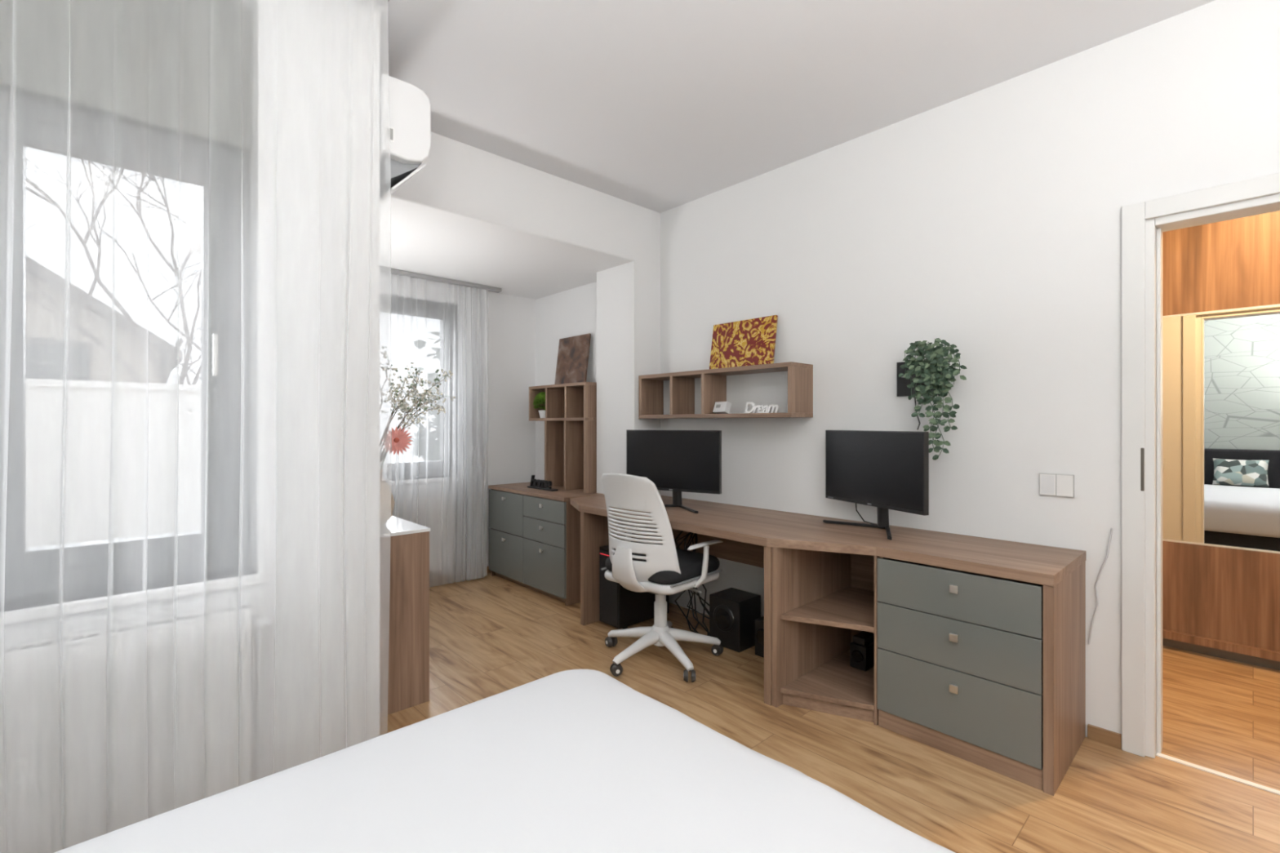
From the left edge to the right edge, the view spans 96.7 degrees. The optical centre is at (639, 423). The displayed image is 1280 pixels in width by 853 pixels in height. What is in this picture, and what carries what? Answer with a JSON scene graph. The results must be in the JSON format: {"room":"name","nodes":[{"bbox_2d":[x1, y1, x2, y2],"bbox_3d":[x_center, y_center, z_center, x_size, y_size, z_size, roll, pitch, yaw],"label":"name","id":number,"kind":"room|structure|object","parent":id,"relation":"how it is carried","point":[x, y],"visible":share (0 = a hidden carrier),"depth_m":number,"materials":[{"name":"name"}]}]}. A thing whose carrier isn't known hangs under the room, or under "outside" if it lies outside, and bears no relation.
{"room":"home office","nodes":[
{"label":"home office","id":0,"kind":"room"},
{"bbox_2d":[0,0,379,781],"bbox_3d":[-1.746,-0.117,1.477,1.950,2.695,0.300,0,0,-43],"label":"wall","id":1,"kind":"structure","parent":0,"point":[312,59],"depth_m":1.88,"materials":[{"name":"white paint"}]},
{"bbox_2d":[0,0,252,599],"bbox_3d":[-1.737,-0.440,1.493,1.185,1.820,0.148,0,0,-43],"label":"window","id":2,"kind":"structure","parent":1,"relation":"in","point":[163,46],"depth_m":1.69,"materials":[{"name":"grey plastic"}]},
{"bbox_2d":[0,564,266,626],"bbox_3d":[-1.682,0.485,1.434,1.225,0.030,0.190,0,0,-43],"label":"window sill","id":3,"kind":"structure","parent":1,"relation":"attached to","point":[26,614],"depth_m":1.59,"materials":[{"name":"white paint"}]},
{"bbox_2d":[0,602,271,852],"bbox_3d":[-1.555,0.892,1.387,1.112,0.675,0.081,0,0,-43],"label":"panel radiator","id":4,"kind":"object","parent":1,"relation":"attached to","point":[30,668],"visible":0.8,"depth_m":1.51,"materials":[{"name":"white metal"}]},
{"bbox_2d":[187,131,660,299],"bbox_3d":[-1.321,-1.335,3.828,2.570,0.499,1.791,0,0,-43],"label":"ceiling","id":5,"kind":"structure","parent":0,"point":[473,215],"depth_m":3.42,"materials":[{"name":"white paint"}]},
{"bbox_2d":[0,0,391,852],"bbox_3d":[-1.501,-0.127,1.317,1.790,2.673,0.070,0,0,-42],"label":"sheer curtain","id":6,"kind":"object","parent":5,"relation":"hanging from","point":[59,844],"visible":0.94,"depth_m":1.50,"materials":[{"name":"white fabric"}]},
{"bbox_2d":[379,266,501,582],"bbox_3d":[-1.708,0.063,4.054,1.570,2.294,0.089,0,0,-43],"label":"sheer curtain","id":7,"kind":"object","parent":5,"relation":"hanging from","point":[480,430],"visible":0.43,"depth_m":4.37,"materials":[{"name":"white fabric"}]},
{"bbox_2d":[379,272,535,577],"bbox_3d":[-1.766,0.072,4.418,2.020,2.316,0.320,0,0,-43],"label":"wall","id":8,"kind":"structure","parent":0,"point":[509,335],"depth_m":4.69,"materials":[{"name":"white paint"}]},
{"bbox_2d":[379,293,457,479],"bbox_3d":[-1.850,-0.265,4.225,1.035,1.370,0.128,0,0,-43],"label":"window","id":9,"kind":"structure","parent":8,"relation":"in","point":[388,304],"depth_m":4.49,"materials":[{"name":"grey plastic"}]},
{"bbox_2d":[386,475,463,485],"bbox_3d":[-1.819,0.435,4.192,1.075,0.030,0.100,0,0,-43],"label":"trim","id":10,"kind":"structure","parent":8,"relation":"attached to","point":[460,477],"depth_m":4.31,"materials":[{"name":"white paint"}]},
{"bbox_2d":[392,493,462,581],"bbox_3d":[-1.754,0.890,4.132,0.952,0.680,0.076,0,0,-43],"label":"panel radiator","id":11,"kind":"object","parent":8,"relation":"attached to","point":[433,520],"visible":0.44,"depth_m":4.29,"materials":[{"name":"white metal"}]},
{"bbox_2d":[429,566,490,584],"bbox_3d":[-1.653,1.202,4.295,2.020,0.055,0.014,0,0,-43],"label":"baseboard","id":12,"kind":"structure","parent":8,"relation":"attached to","point":[447,577],"depth_m":4.43,"materials":[{"name":"brown wood"}]},
{"bbox_2d":[535,281,596,479],"bbox_3d":[-0.590,0.067,4.782,0.200,2.326,1.386,0,0,-43],"label":"wall","id":13,"kind":"structure","parent":0,"point":[571,313],"depth_m":4.74,"materials":[{"name":"white paint"}]},
{"bbox_2d":[596,259,660,494],"bbox_3d":[-0.041,0.067,4.069,0.365,2.326,0.406,0,0,-43],"label":"wall pier","id":14,"kind":"object","parent":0,"point":[628,294],"depth_m":3.92,"materials":[{"name":"white paint"}]},
{"bbox_2d":[353,0,1214,213],"bbox_3d":[0.068,-1.525,0.956,4.200,0.120,4.308,0,0,-43],"label":"ceiling","id":15,"kind":"structure","parent":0,"point":[660,106],"depth_m":2.35,"materials":[{"name":"white paint"}]},
{"bbox_2d":[379,573,1279,852],"bbox_3d":[0.229,1.290,2.326,6.300,0.120,6.100,0,0,-43],"label":"floor","id":16,"kind":"structure","parent":0,"point":[490,636],"depth_m":2.18,"materials":[{"name":"brown wood"}]},
{"bbox_2d":[379,515,430,717],"bbox_3d":[-1.482,0.847,2.874,0.329,0.766,1.276,0,0,-43],"label":"sideboard","id":17,"kind":"object","parent":16,"relation":"on","point":[404,544],"visible":0.39,"depth_m":2.44,"materials":[{"name":"brown wood"}]},
{"bbox_2d":[379,346,455,526],"bbox_3d":[-1.117,0.063,2.703,0.503,0.800,0.398,0,0,-43],"label":"flower vase","id":18,"kind":"object","parent":17,"relation":"on","point":[397,440],"visible":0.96,"depth_m":2.60,"materials":[{"name":"beige ceramic"}]},
{"bbox_2d":[54,669,955,852],"bbox_3d":[-0.344,0.765,0.362,2.188,0.930,1.940,0,0,-43],"label":"double bed","id":19,"kind":"object","parent":16,"relation":"on","point":[574,761],"visible":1,"depth_m":1.07,"materials":[{"name":"white fabric"}]},
{"bbox_2d":[488,482,603,605],"bbox_3d":[-0.691,0.865,4.359,0.517,0.730,1.050,0,0,-43],"label":"dresser","id":20,"kind":"object","parent":16,"relation":"on","point":[535,534],"visible":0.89,"depth_m":4.07,"materials":[{"name":"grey wood"}]},
{"bbox_2d":[527,475,558,491],"bbox_3d":[-0.742,0.450,4.318,0.055,0.098,0.340,0,0,-43],"label":"ornament","id":21,"kind":"object","parent":20,"relation":"on","point":[542,484],"visible":1,"depth_m":4.30,"materials":[{"name":"black plastic"}]},
{"bbox_2d":[528,382,596,493],"bbox_3d":[-0.554,0.102,4.410,0.246,0.795,0.750,0,0,-43],"label":"bookcase","id":22,"kind":"object","parent":20,"relation":"on","point":[570,420],"visible":0.78,"depth_m":4.30,"materials":[{"name":"brown wood"}]},
{"bbox_2d":[533,391,545,417],"bbox_3d":[-0.763,-0.148,4.557,0.192,0.211,0.190,0,0,-43],"label":"potted plant","id":23,"kind":"object","parent":22,"relation":"on","point":[540,398],"visible":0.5,"depth_m":4.51,"materials":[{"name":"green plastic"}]},
{"bbox_2d":[554,333,591,384],"bbox_3d":[-0.534,-0.496,4.497,0.068,0.389,0.400,0,0,-43],"label":"canvas","id":24,"kind":"object","parent":22,"relation":"on","point":[572,362],"visible":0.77,"depth_m":4.47,"materials":[{"name":"brown fabric"}]},
{"bbox_2d":[599,538,668,629],"bbox_3d":[-0.037,0.995,3.574,0.432,0.470,0.190,0,0,-43],"label":"computer tower","id":25,"kind":"object","parent":16,"relation":"on","point":[620,607],"visible":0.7,"depth_m":3.44,"materials":[{"name":"black plastic"}]},
{"bbox_2d":[600,473,723,682],"bbox_3d":[0.089,0.737,2.970,0.642,0.986,0.623,0,0,43],"label":"office chair","id":26,"kind":"object","parent":16,"relation":"on","point":[663,570],"visible":1,"depth_m":2.77,"materials":[{"name":"white plastic"}]},
{"bbox_2d":[605,548,719,584],"bbox_3d":[0.118,0.738,2.997,0.475,0.070,0.465,0,0,43],"label":"seat cushion","id":27,"kind":"object","parent":26,"relation":"on","point":[689,571],"depth_m":2.81,"materials":[{"name":"black fabric"}]},
{"bbox_2d":[674,530,709,635],"bbox_3d":[0.336,0.929,3.475,0.228,0.598,0.408,0,0,-43],"label":"cable tangle","id":28,"kind":"object","parent":16,"relation":"on","point":[695,535],"visible":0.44,"depth_m":3.43,"materials":[{"name":"black plastic"}]},
{"bbox_2d":[709,587,760,652],"bbox_3d":[0.529,1.095,3.185,0.211,0.270,0.210,0,0,-43],"label":"subwoofer","id":29,"kind":"object","parent":16,"relation":"on","point":[733,612],"visible":0.97,"depth_m":3.11,"materials":[{"name":"black plastic"}]},
{"bbox_2d":[755,616,764,657],"bbox_3d":[0.687,1.135,3.018,0.128,0.190,0.110,0,0,-43],"label":"speaker","id":30,"kind":"object","parent":16,"relation":"on","point":[759,623],"visible":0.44,"depth_m":3.00},
{"bbox_2d":[569,493,1085,795],"bbox_3d":[0.579,0.865,2.969,0.708,0.730,2.675,0,0,-43],"label":"desk","id":31,"kind":"object","parent":16,"relation":"on","point":[980,642],"visible":0.91,"depth_m":2.22,"materials":[{"name":"brown wood"}]},
{"bbox_2d":[626,430,721,513],"bbox_3d":[0.187,0.270,3.334,0.610,0.460,0.190,0,0,30],"label":"computer monitor","id":32,"kind":"object","parent":31,"relation":"on","point":[676,461],"visible":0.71,"depth_m":3.30,"materials":[{"name":"black plastic"}]},
{"bbox_2d":[849,631,874,671],"bbox_3d":[1.060,1.079,2.702,0.130,0.147,0.080,0,0,-43],"label":"speaker","id":33,"kind":"object","parent":31,"relation":"on","point":[862,646],"visible":0.93,"depth_m":2.67},
{"bbox_2d":[855,503,877,524],"bbox_3d":[1.111,0.434,2.803,0.104,0.130,0.034,0,0,10],"label":"cable","id":34,"kind":"object","parent":31,"relation":"on","point":[855,504],"visible":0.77,"depth_m":2.81,"materials":[{"name":"black plastic"}]},
{"bbox_2d":[822,430,928,540],"bbox_3d":[1.084,0.267,2.661,0.190,0.465,0.610,0,0,-22],"label":"computer monitor","id":35,"kind":"object","parent":31,"relation":"on","point":[884,470],"visible":1,"depth_m":2.61,"materials":[{"name":"black plastic"}]},
{"bbox_2d":[1162,210,1279,670],"bbox_3d":[3.368,0.050,3.016,0.660,2.360,2.560,0,0,-43],"label":"wardrobe","id":36,"kind":"object","parent":16,"relation":"on","point":[1221,279],"visible":0.3,"depth_m":2.96,"materials":[{"name":"brown wood"}]},
{"bbox_2d":[660,27,1143,737],"bbox_3d":[1.048,-0.168,3.075,0.120,2.795,2.533,0,0,-43],"label":"wall","id":37,"kind":"structure","parent":0,"point":[986,223],"depth_m":2.56,"materials":[{"name":"white paint"}]},
{"bbox_2d":[638,361,813,418],"bbox_3d":[0.467,-0.176,3.454,0.213,0.288,1.170,0,0,-43],"label":"wall shelf","id":38,"kind":"object","parent":37,"relation":"attached to","point":[800,375],"depth_m":3.43,"materials":[{"name":"brown wood"}]},
{"bbox_2d":[712,401,731,413],"bbox_3d":[0.486,-0.092,3.374,0.054,0.072,0.110,0,0,-31],"label":"ornament","id":39,"kind":"object","parent":38,"relation":"on","point":[720,407],"visible":0.93,"depth_m":3.35,"materials":[{"name":"white plastic"}]},
{"bbox_2d":[744,401,779,413],"bbox_3d":[0.671,-0.088,3.144,0.014,0.065,0.226,0,0,-43],"label":"dream lettering","id":40,"kind":"object","parent":38,"relation":"on","point":[768,409],"visible":0.94,"depth_m":3.13,"materials":[{"name":"white plastic"}]},
{"bbox_2d":[709,315,777,368],"bbox_3d":[0.607,-0.471,3.387,0.063,0.291,0.460,0,0,-43],"label":"canvas","id":41,"kind":"object","parent":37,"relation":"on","point":[748,342],"visible":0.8,"depth_m":3.36,"materials":[{"name":"yellow fabric"}]},
{"bbox_2d":[897,337,967,460],"bbox_3d":[1.312,-0.107,2.585,0.159,0.542,0.345,0,0,-43],"label":"ivy plant","id":42,"kind":"object","parent":37,"relation":"attached to","point":[917,377],"visible":1,"depth_m":2.53,"materials":[{"name":"green plant"}]},
{"bbox_2d":[1039,473,1074,497],"bbox_3d":[1.680,0.249,2.295,0.013,0.088,0.114,0,0,-43],"label":"light switch","id":43,"kind":"object","parent":37,"relation":"attached to","point":[1050,484],"visible":1,"depth_m":2.29,"materials":[{"name":"white plastic"}]},
{"bbox_2d":[1087,528,1113,644],"bbox_3d":[1.771,0.630,2.190,0.007,0.461,0.078,0,0,-43],"label":"power cable","id":44,"kind":"object","parent":37,"relation":"attached to","point":[1112,529],"visible":1,"depth_m":2.19,"materials":[{"name":"grey plastic"}]},
{"bbox_2d":[1087,724,1121,749],"bbox_3d":[1.783,1.202,2.184,0.014,0.055,0.103,0,0,-43],"label":"baseboard","id":45,"kind":"structure","parent":37,"relation":"attached to","point":[1095,733],"depth_m":2.18,"materials":[{"name":"brown wood"}]},
{"bbox_2d":[1121,172,1279,758],"bbox_3d":[2.181,0.206,1.853,0.158,2.047,0.924,0,0,-43],"label":"door frame","id":46,"kind":"structure","parent":37,"relation":"in","point":[1144,224],"depth_m":2.10,"materials":[{"name":"white wood"}]},
{"bbox_2d":[1155,752,1279,795],"bbox_3d":[2.169,1.228,1.842,0.025,0.004,0.740,0,0,-43],"label":"threshold","id":47,"kind":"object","parent":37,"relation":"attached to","point":[1161,755],"depth_m":1.99,"materials":[{"name":"white paint"}]},
{"bbox_2d":[1143,0,1279,201],"bbox_3d":[2.182,-1.160,1.854,0.120,0.810,0.800,0,0,-43],"label":"wall","id":48,"kind":"structure","parent":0,"point":[1211,70],"depth_m":1.98,"materials":[{"name":"white paint"}]},
{"label":"outside","id":49,"kind":"structure","parent":0,"visible":0},
{"bbox_2d":[379,452,431,462],"bbox_3d":[-11.800,1.580,12.719,40.000,0.100,25.300,0,0,-43],"label":"ground","id":50,"kind":"structure","parent":49,"point":[391,458],"depth_m":24.87,"materials":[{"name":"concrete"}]},
{"bbox_2d":[26,255,182,383],"bbox_3d":[-9.625,-0.710,7.030,5.850,4.480,5.000,0,0,-43],"label":"neighbouring house","id":51,"kind":"structure","parent":50,"relation":"on","point":[91,363],"depth_m":6.72,"materials":[{"name":"tile"}]},
{"bbox_2d":[25,378,201,548],"bbox_3d":[-6.568,0.605,2.227,9.400,1.850,0.300,0,0,-43],"label":"wall","id":52,"kind":"structure","parent":50,"relation":"on","point":[87,497],"depth_m":4.39,"materials":[{"name":"white paint"}]},
{"bbox_2d":[26,157,200,421],"bbox_3d":[-4.168,-0.758,4.348,2.713,4.598,3.139,0,0,40],"label":"bare tree","id":53,"kind":"object","parent":50,"relation":"on","point":[163,377],"visible":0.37,"depth_m":4.55,"materials":[{"name":"grey plant"}]},
{"bbox_2d":[408,331,439,461],"bbox_3d":[-2.802,0.009,11.155,3.411,4.568,3.021,0,0,-43],"label":"shrub","id":54,"kind":"object","parent":50,"relation":"on","point":[433,452],"visible":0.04,"depth_m":10.26,"materials":[{"name":"grey plant"}]},
{"bbox_3d":[-1.977,-0.117,2.954,0.280,2.695,2.180,0,0,-43],"label":"wall","id":55,"kind":"structure","parent":0,"visible":0},
{"bbox_2d":[379,73,431,203],"bbox_3d":[-1.082,-1.046,2.329,0.178,0.403,0.694,0,0,-43],"label":"air conditioner","id":56,"kind":"object","parent":55,"relation":"attached to","point":[405,108],"visible":0.58,"depth_m":2.08,"materials":[{"name":"white plastic"}]}
]}

